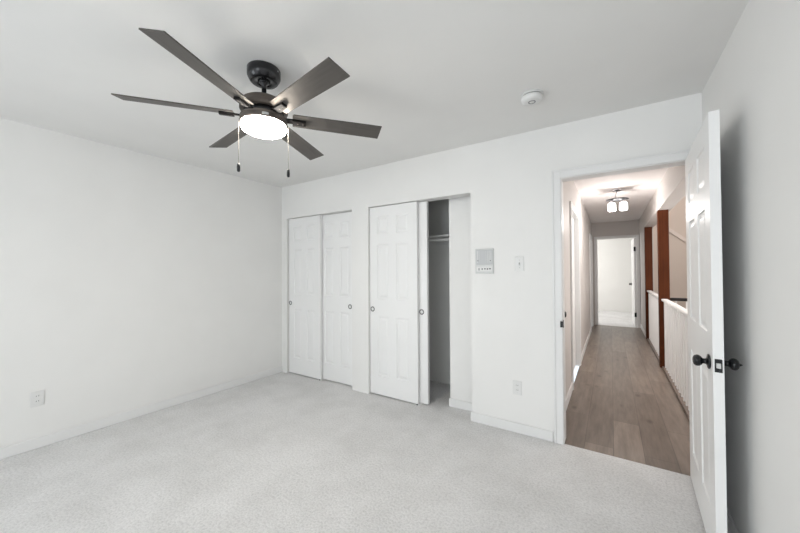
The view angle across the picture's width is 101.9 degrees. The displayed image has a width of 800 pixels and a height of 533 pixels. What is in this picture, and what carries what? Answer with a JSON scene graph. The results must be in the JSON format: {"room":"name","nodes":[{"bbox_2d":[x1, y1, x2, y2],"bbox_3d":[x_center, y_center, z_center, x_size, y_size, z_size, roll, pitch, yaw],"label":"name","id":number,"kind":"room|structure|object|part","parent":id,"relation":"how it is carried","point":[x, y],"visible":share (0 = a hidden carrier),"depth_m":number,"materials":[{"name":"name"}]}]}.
{"room":"empty bedroom","nodes":[
{"label":"empty bedroom","id":0,"kind":"room"},
{"bbox_2d":[0,118,281,447],"bbox_3d":[-3.317,0.209,1.738,0.120,2.569,7.940,-1,-1,33],"label":"wall","id":1,"kind":"structure","parent":0,"point":[130,279],"depth_m":2.89,"materials":[{"name":"paint"}]},
{"bbox_2d":[30,390,43,407],"bbox_3d":[-2.756,1.005,2.465,0.009,0.115,0.071,-1,-1,33],"label":"wall outlet","id":2,"kind":"object","parent":1,"relation":"attached to","point":[36,398],"visible":1,"depth_m":2.46,"materials":[{"name":"white plastic"}]},
{"bbox_2d":[0,366,281,459],"bbox_3d":[-3.456,1.330,1.378,0.012,0.080,6.960,-1,-1,33],"label":"baseboard","id":3,"kind":"structure","parent":1,"relation":"attached to","point":[35,443],"depth_m":2.87,"materials":[{"name":"white wood"}]},
{"bbox_2d":[0,311,729,532],"bbox_3d":[1.679,1.427,3.715,6.070,0.120,16.480,-1,-1,33],"label":"floor","id":4,"kind":"structure","parent":0,"point":[282,452],"depth_m":2.21,"materials":[{"name":"grey carpet"}]},
{"bbox_2d":[644,227,652,338],"bbox_3d":[4.744,0.316,6.181,0.115,2.132,0.100,-1,-1,33],"label":"wooden post","id":5,"kind":"object","parent":4,"relation":"on","point":[648,251],"visible":0.74,"depth_m":6.15,"materials":[{"name":"red wood"}]},
{"bbox_2d":[647,290,658,360],"bbox_3d":[4.170,0.909,5.285,0.083,0.930,2.016,-1,-1,33],"label":"stair railing","id":6,"kind":"object","parent":4,"relation":"on","point":[653,339],"visible":0.56,"depth_m":5.34,"materials":[{"name":"beige wood"}]},
{"bbox_3d":[4.165,0.458,5.292,0.074,0.028,2.016,-1,-1,33],"label":"handrail","id":7,"kind":"part","parent":6,"relation":"part of","materials":[{"name":"white wood"}]},
{"bbox_2d":[657,209,669,367],"bbox_3d":[3.585,0.300,4.406,0.115,2.132,0.100,-1,-1,33],"label":"wooden post","id":8,"kind":"object","parent":4,"relation":"on","point":[662,215],"visible":0.76,"depth_m":4.37,"materials":[{"name":"red wood"}]},
{"bbox_2d":[661,299,688,417],"bbox_3d":[2.824,0.891,3.216,0.083,0.930,2.713,-1,-1,33],"label":"stair railing","id":9,"kind":"object","parent":4,"relation":"on","point":[676,368],"visible":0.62,"depth_m":3.49,"materials":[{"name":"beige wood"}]},
{"bbox_3d":[2.819,0.440,3.223,0.074,0.028,2.713,-1,-1,33],"label":"handrail","id":10,"kind":"part","parent":9,"relation":"part of","materials":[{"name":"white wood"}]},
{"bbox_2d":[0,0,748,186],"bbox_3d":[-1.763,-1.164,0.226,4.406,0.120,7.080,-1,-1,33],"label":"ceiling","id":11,"kind":"structure","parent":0,"point":[435,75],"depth_m":1.77,"materials":[{"name":"paint"}]},
{"bbox_2d":[111,28,381,176],"bbox_3d":[-0.753,-0.798,1.796,1.328,0.585,1.267,-1,-1,33],"label":"ceiling fan","id":12,"kind":"object","parent":11,"relation":"hanging from","point":[263,115],"visible":1,"depth_m":1.69,"materials":[{"name":"grey wood"}]},
{"bbox_3d":[-1.137,-0.828,1.664,0.513,0.006,0.115,0,14,-19],"label":"blade","id":13,"kind":"part","parent":12,"relation":"part of","materials":[{"name":"grey wood"}]},
{"bbox_3d":[-0.831,-0.833,1.397,0.115,0.006,0.513,14,2,11],"label":"blade","id":14,"kind":"part","parent":12,"relation":"part of","materials":[{"name":"grey wood"}]},
{"bbox_3d":[-1.059,-0.824,2.063,0.513,0.006,0.115,-1,14,41],"label":"blade","id":15,"kind":"part","parent":12,"relation":"part of","materials":[{"name":"grey wood"}]},
{"bbox_3d":[-0.865,-0.677,1.747,0.012,0.246,0.004,0,-1,-25],"label":"pull chain","id":16,"kind":"part","parent":12,"relation":"part of","materials":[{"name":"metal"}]},
{"bbox_3d":[-0.752,-0.761,1.795,0.234,0.048,0.234,-1,-1,33],"label":"light glass","id":17,"kind":"part","parent":12,"relation":"part of","materials":[{"name":"white glass"}]},
{"bbox_3d":[-0.639,-0.676,1.841,0.012,0.248,0.004,0,-1,-25],"label":"pull chain","id":18,"kind":"part","parent":12,"relation":"part of","materials":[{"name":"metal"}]},
{"bbox_3d":[-0.675,-0.824,2.195,0.115,0.006,0.513,-15,-4,10],"label":"blade","id":19,"kind":"part","parent":12,"relation":"part of","materials":[{"name":"grey wood"}]},
{"bbox_3d":[-0.446,-0.834,1.529,0.513,0.006,0.115,-1,-16,41],"label":"blade","id":20,"kind":"part","parent":12,"relation":"part of","materials":[{"name":"grey wood"}]},
{"bbox_3d":[-0.368,-0.830,1.928,0.513,0.006,0.115,0,-15,-19],"label":"blade","id":21,"kind":"part","parent":12,"relation":"part of","materials":[{"name":"grey wood"}]},
{"bbox_2d":[520,89,542,105],"bbox_3d":[0.843,-1.073,2.074,0.136,0.049,0.136,-1,-1,33],"label":"smoke detector","id":22,"kind":"object","parent":11,"relation":"attached to","point":[531,97],"visible":1,"depth_m":2.04,"materials":[{"name":"white plastic"}]},
{"bbox_3d":[0.843,-1.092,2.074,0.136,0.010,0.136,-1,-1,33],"label":"mounting plate","id":23,"kind":"part","parent":22,"relation":"part of","materials":[{"name":"white plastic"}]},
{"bbox_2d":[428,196,471,402],"bbox_3d":[0.025,0.175,3.859,3.170,2.649,0.740,-1,-1,33],"label":"wall","id":24,"kind":"structure","parent":0,"point":[459,208],"depth_m":3.18,"materials":[{"name":"paint"}]},
{"bbox_2d":[429,234,448,245],"bbox_3d":[0.306,-0.296,3.794,0.943,0.086,0.310,-1,-1,33],"label":"closet shelf","id":25,"kind":"object","parent":24,"relation":"attached to","point":[434,243],"visible":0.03,"depth_m":3.79,"materials":[{"name":"white metal"}]},
{"bbox_2d":[429,238,448,241],"bbox_3d":[0.238,-0.289,3.689,0.943,0.052,0.052,-1,-1,33],"label":"closet rod","id":26,"kind":"object","parent":24,"relation":"attached to","point":[442,239],"visible":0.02,"depth_m":3.55,"materials":[{"name":"white metal"}]},
{"bbox_2d":[449,398,471,410],"bbox_3d":[0.668,1.325,3.060,0.448,0.080,0.012,-1,-1,33],"label":"baseboard","id":27,"kind":"structure","parent":24,"relation":"attached to","point":[464,405],"depth_m":3.11,"materials":[{"name":"white wood"}]},
{"bbox_2d":[282,92,701,441],"bbox_3d":[0.344,0.144,3.139,4.490,2.449,0.120,-1,-1,33],"label":"wall","id":28,"kind":"structure","parent":0,"point":[507,180],"depth_m":2.72,"materials":[{"name":"paint"}]},
{"bbox_2d":[289,215,322,378],"bbox_3d":[-1.208,0.377,4.126,0.583,2.004,0.038,-1,-1,33],"label":"door","id":29,"kind":"structure","parent":28,"relation":"in","point":[305,233],"depth_m":4.10,"materials":[{"name":"white paint"}]},
{"bbox_2d":[322,212,351,385],"bbox_3d":[-0.745,0.370,3.877,0.595,2.004,0.038,-1,-1,33],"label":"door","id":30,"kind":"structure","parent":28,"relation":"in","point":[336,228],"depth_m":3.86,"materials":[{"name":"white paint"}]},
{"bbox_2d":[370,202,419,403],"bbox_3d":[-0.069,0.360,3.385,0.591,2.004,0.038,-1,-1,33],"label":"door","id":31,"kind":"structure","parent":28,"relation":"in","point":[394,239],"depth_m":3.36,"materials":[{"name":"white paint"}]},
{"bbox_2d":[418,201,429,403],"bbox_3d":[0.024,0.359,3.378,0.608,2.004,0.038,-1,-1,33],"label":"door","id":32,"kind":"structure","parent":28,"relation":"in","point":[423,234],"depth_m":3.22,"materials":[{"name":"white paint"}]},
{"bbox_2d":[475,248,493,273],"bbox_3d":[0.729,-0.046,2.807,0.162,0.216,0.020,-1,-1,33],"label":"intercom panel","id":33,"kind":"object","parent":28,"relation":"attached to","point":[484,258],"visible":1,"depth_m":2.80,"materials":[{"name":"grey plastic"}]},
{"bbox_2d":[476,250,492,264],"bbox_3d":[0.728,-0.080,2.805,0.144,0.128,0.004,-1,-1,33],"label":"speaker grille","id":34,"kind":"object","parent":33,"relation":"attached to","point":[483,257],"depth_m":2.80,"materials":[{"name":"grey plastic"}]},
{"bbox_2d":[471,412,552,441],"bbox_3d":[0.904,1.319,2.686,0.665,0.080,0.012,-1,-1,33],"label":"baseboard","id":35,"kind":"structure","parent":28,"relation":"attached to","point":[527,430],"depth_m":2.66,"materials":[{"name":"white wood"}]},
{"bbox_2d":[513,380,521,395],"bbox_3d":[0.959,0.994,2.655,0.071,0.115,0.009,-1,-1,33],"label":"wall outlet","id":36,"kind":"object","parent":28,"relation":"attached to","point":[517,385],"visible":1,"depth_m":2.65,"materials":[{"name":"white plastic"}]},
{"bbox_2d":[515,256,523,270],"bbox_3d":[0.973,-0.022,2.647,0.071,0.120,0.022,-1,-1,33],"label":"light switch","id":37,"kind":"object","parent":28,"relation":"attached to","point":[519,261],"visible":1,"depth_m":2.65,"materials":[{"name":"white plastic"}]},
{"bbox_2d":[551,149,689,444],"bbox_3d":[1.586,0.302,2.328,0.872,2.097,0.163,-1,-1,33],"label":"door frame","id":38,"kind":"structure","parent":28,"relation":"attached to","point":[676,158],"depth_m":2.48,"materials":[{"name":"white paint"}]},
{"bbox_2d":[685,110,742,532],"bbox_3d":[1.623,0.323,1.734,0.164,2.012,0.818,-1,-1,36],"label":"door","id":39,"kind":"structure","parent":28,"relation":"in","point":[706,362],"depth_m":1.52,"materials":[{"name":"white paint"}]},
{"bbox_3d":[1.390,0.434,1.498,0.059,0.067,0.067,-1,-1,36],"label":"knob","id":40,"kind":"part","parent":39,"relation":"part of","materials":[{"name":"black metal"}]},
{"bbox_3d":[1.387,0.433,1.413,0.025,0.058,0.003,-1,-1,36],"label":"latch plate","id":41,"kind":"part","parent":39,"relation":"part of","materials":[{"name":"metal"}]},
{"bbox_3d":[1.468,0.433,1.442,0.059,0.067,0.067,-1,-1,36],"label":"knob","id":42,"kind":"part","parent":39,"relation":"part of","materials":[{"name":"black metal"}]},
{"bbox_2d":[563,181,591,395],"bbox_3d":[2.903,0.157,5.268,0.120,2.445,6.240,-1,-1,33],"label":"wall","id":43,"kind":"structure","parent":0,"point":[570,192],"depth_m":4.28,"materials":[{"name":"beige paint"}]},
{"bbox_2d":[572,218,575,367],"bbox_3d":[2.144,0.352,4.102,0.036,2.015,0.974,-1,-1,33],"label":"door","id":44,"kind":"structure","parent":43,"relation":"in","point":[573,272],"depth_m":4.40,"materials":[{"name":"white paint"}]},
{"bbox_2d":[569,201,580,389],"bbox_3d":[2.155,0.321,4.095,0.140,2.097,1.114,-1,-1,33],"label":"door frame","id":45,"kind":"structure","parent":43,"relation":"attached to","point":[573,212],"depth_m":4.48,"materials":[{"name":"white wood"}]},
{"bbox_2d":[566,328,590,409],"bbox_3d":[2.651,1.327,4.733,0.012,0.095,5.045,-1,-1,33],"label":"baseboard","id":46,"kind":"structure","parent":43,"relation":"attached to","point":[569,393],"depth_m":3.55,"materials":[{"name":"white wood"}]},
{"bbox_2d":[589,233,593,331],"bbox_3d":[4.232,0.348,7.289,0.140,2.097,0.934,-1,-1,33],"label":"door frame","id":47,"kind":"structure","parent":43,"relation":"attached to","point":[590,236],"depth_m":7.59,"materials":[{"name":"white wood"}]},
{"bbox_2d":[597,238,632,311],"bbox_3d":[6.230,0.184,8.842,4.240,2.680,3.180,-1,-1,33],"label":"wall","id":48,"kind":"structure","parent":0,"point":[614,255],"depth_m":10.24,"materials":[{"name":"paint"}]},
{"bbox_2d":[592,220,640,324],"bbox_3d":[4.625,0.182,7.942,2.290,2.680,0.120,-1,-1,33],"label":"wall","id":49,"kind":"structure","parent":0,"point":[619,228],"depth_m":7.64,"materials":[{"name":"beige paint"}]},
{"bbox_2d":[594,235,640,327],"bbox_3d":[5.097,0.338,7.633,0.881,2.115,0.160,-1,-1,33],"label":"door frame","id":50,"kind":"structure","parent":49,"relation":"attached to","point":[620,236],"depth_m":7.47,"materials":[{"name":"white wood"}]},
{"bbox_2d":[629,238,636,326],"bbox_3d":[5.565,0.367,7.767,0.094,2.030,0.752,-1,-1,32],"label":"door","id":51,"kind":"structure","parent":49,"relation":"in","point":[633,241],"depth_m":7.54,"materials":[{"name":"white paint"}]},
{"bbox_2d":[574,167,668,222],"bbox_3d":[3.377,-1.129,5.043,1.190,0.115,6.360,-1,-1,33],"label":"ceiling","id":52,"kind":"structure","parent":0,"point":[639,187],"depth_m":4.72,"materials":[{"name":"paint"}]},
{"bbox_2d":[606,189,628,211],"bbox_3d":[3.044,-0.931,4.545,0.276,0.289,0.226,-1,-1,33],"label":"ceiling light","id":53,"kind":"object","parent":52,"relation":"attached to","point":[623,205],"visible":1,"depth_m":4.49,"materials":[{"name":"white glass"}]},
{"bbox_3d":[2.954,-0.837,4.526,0.096,0.101,0.096,-1,-1,33],"label":"lamp shade","id":54,"kind":"part","parent":53,"relation":"part of","materials":[{"name":"white glass"}]},
{"bbox_3d":[3.042,-0.941,4.543,0.276,0.026,0.221,-1,-1,33],"label":"plate","id":55,"kind":"part","parent":53,"relation":"part of","materials":[{"name":"metal"}]},
{"bbox_3d":[3.074,-0.839,4.461,0.096,0.101,0.096,-1,-1,33],"label":"lamp shade","id":56,"kind":"part","parent":53,"relation":"part of","materials":[{"name":"white glass"}]},
{"bbox_2d":[639,165,686,331],"bbox_3d":[4.393,0.658,4.295,1.574,6.800,6.240,-1,-1,33],"label":"wall","id":57,"kind":"structure","parent":0,"point":[677,214],"depth_m":6.90,"materials":[{"name":"paint"}]},
{"bbox_2d":[669,228,685,241],"bbox_3d":[6.058,-0.558,6.879,1.274,1.154,0.030,-1,-1,33],"label":"trim","id":58,"kind":"structure","parent":57,"relation":"attached to","point":[671,231],"depth_m":6.94,"materials":[{"name":"paint"}]},
{"bbox_2d":[702,0,799,532],"bbox_3d":[0.042,0.154,-0.959,0.120,2.569,7.080,-1,-1,33],"label":"wall","id":59,"kind":"structure","parent":0,"point":[754,83],"depth_m":1.27,"materials":[{"name":"paint"}]},
{"bbox_2d":[727,509,738,532],"bbox_3d":[0.026,1.280,-0.887,0.012,0.080,6.960,-1,-1,33],"label":"baseboard","id":60,"kind":"structure","parent":59,"relation":"attached to","point":[731,526],"depth_m":1.62,"materials":[{"name":"white wood"}]},
{"bbox_3d":[4.233,1.416,3.974,1.270,0.118,0.200,-1,-1,33],"label":"floor","id":61,"kind":"structure","parent":0,"visible":0},
{"bbox_2d":[670,298,687,309],"bbox_3d":[4.199,0.885,4.002,1.338,0.945,0.044,-1,-1,33],"label":"railing","id":62,"kind":"object","parent":61,"relation":"on","point":[671,299],"visible":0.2,"depth_m":4.30,"materials":[{"name":"black metal"}]},
{"bbox_3d":[4.196,0.432,4.007,1.338,0.040,0.044,-1,-1,33],"label":"handrail","id":63,"kind":"part","parent":62,"relation":"part of","materials":[{"name":"black metal"}]}
]}

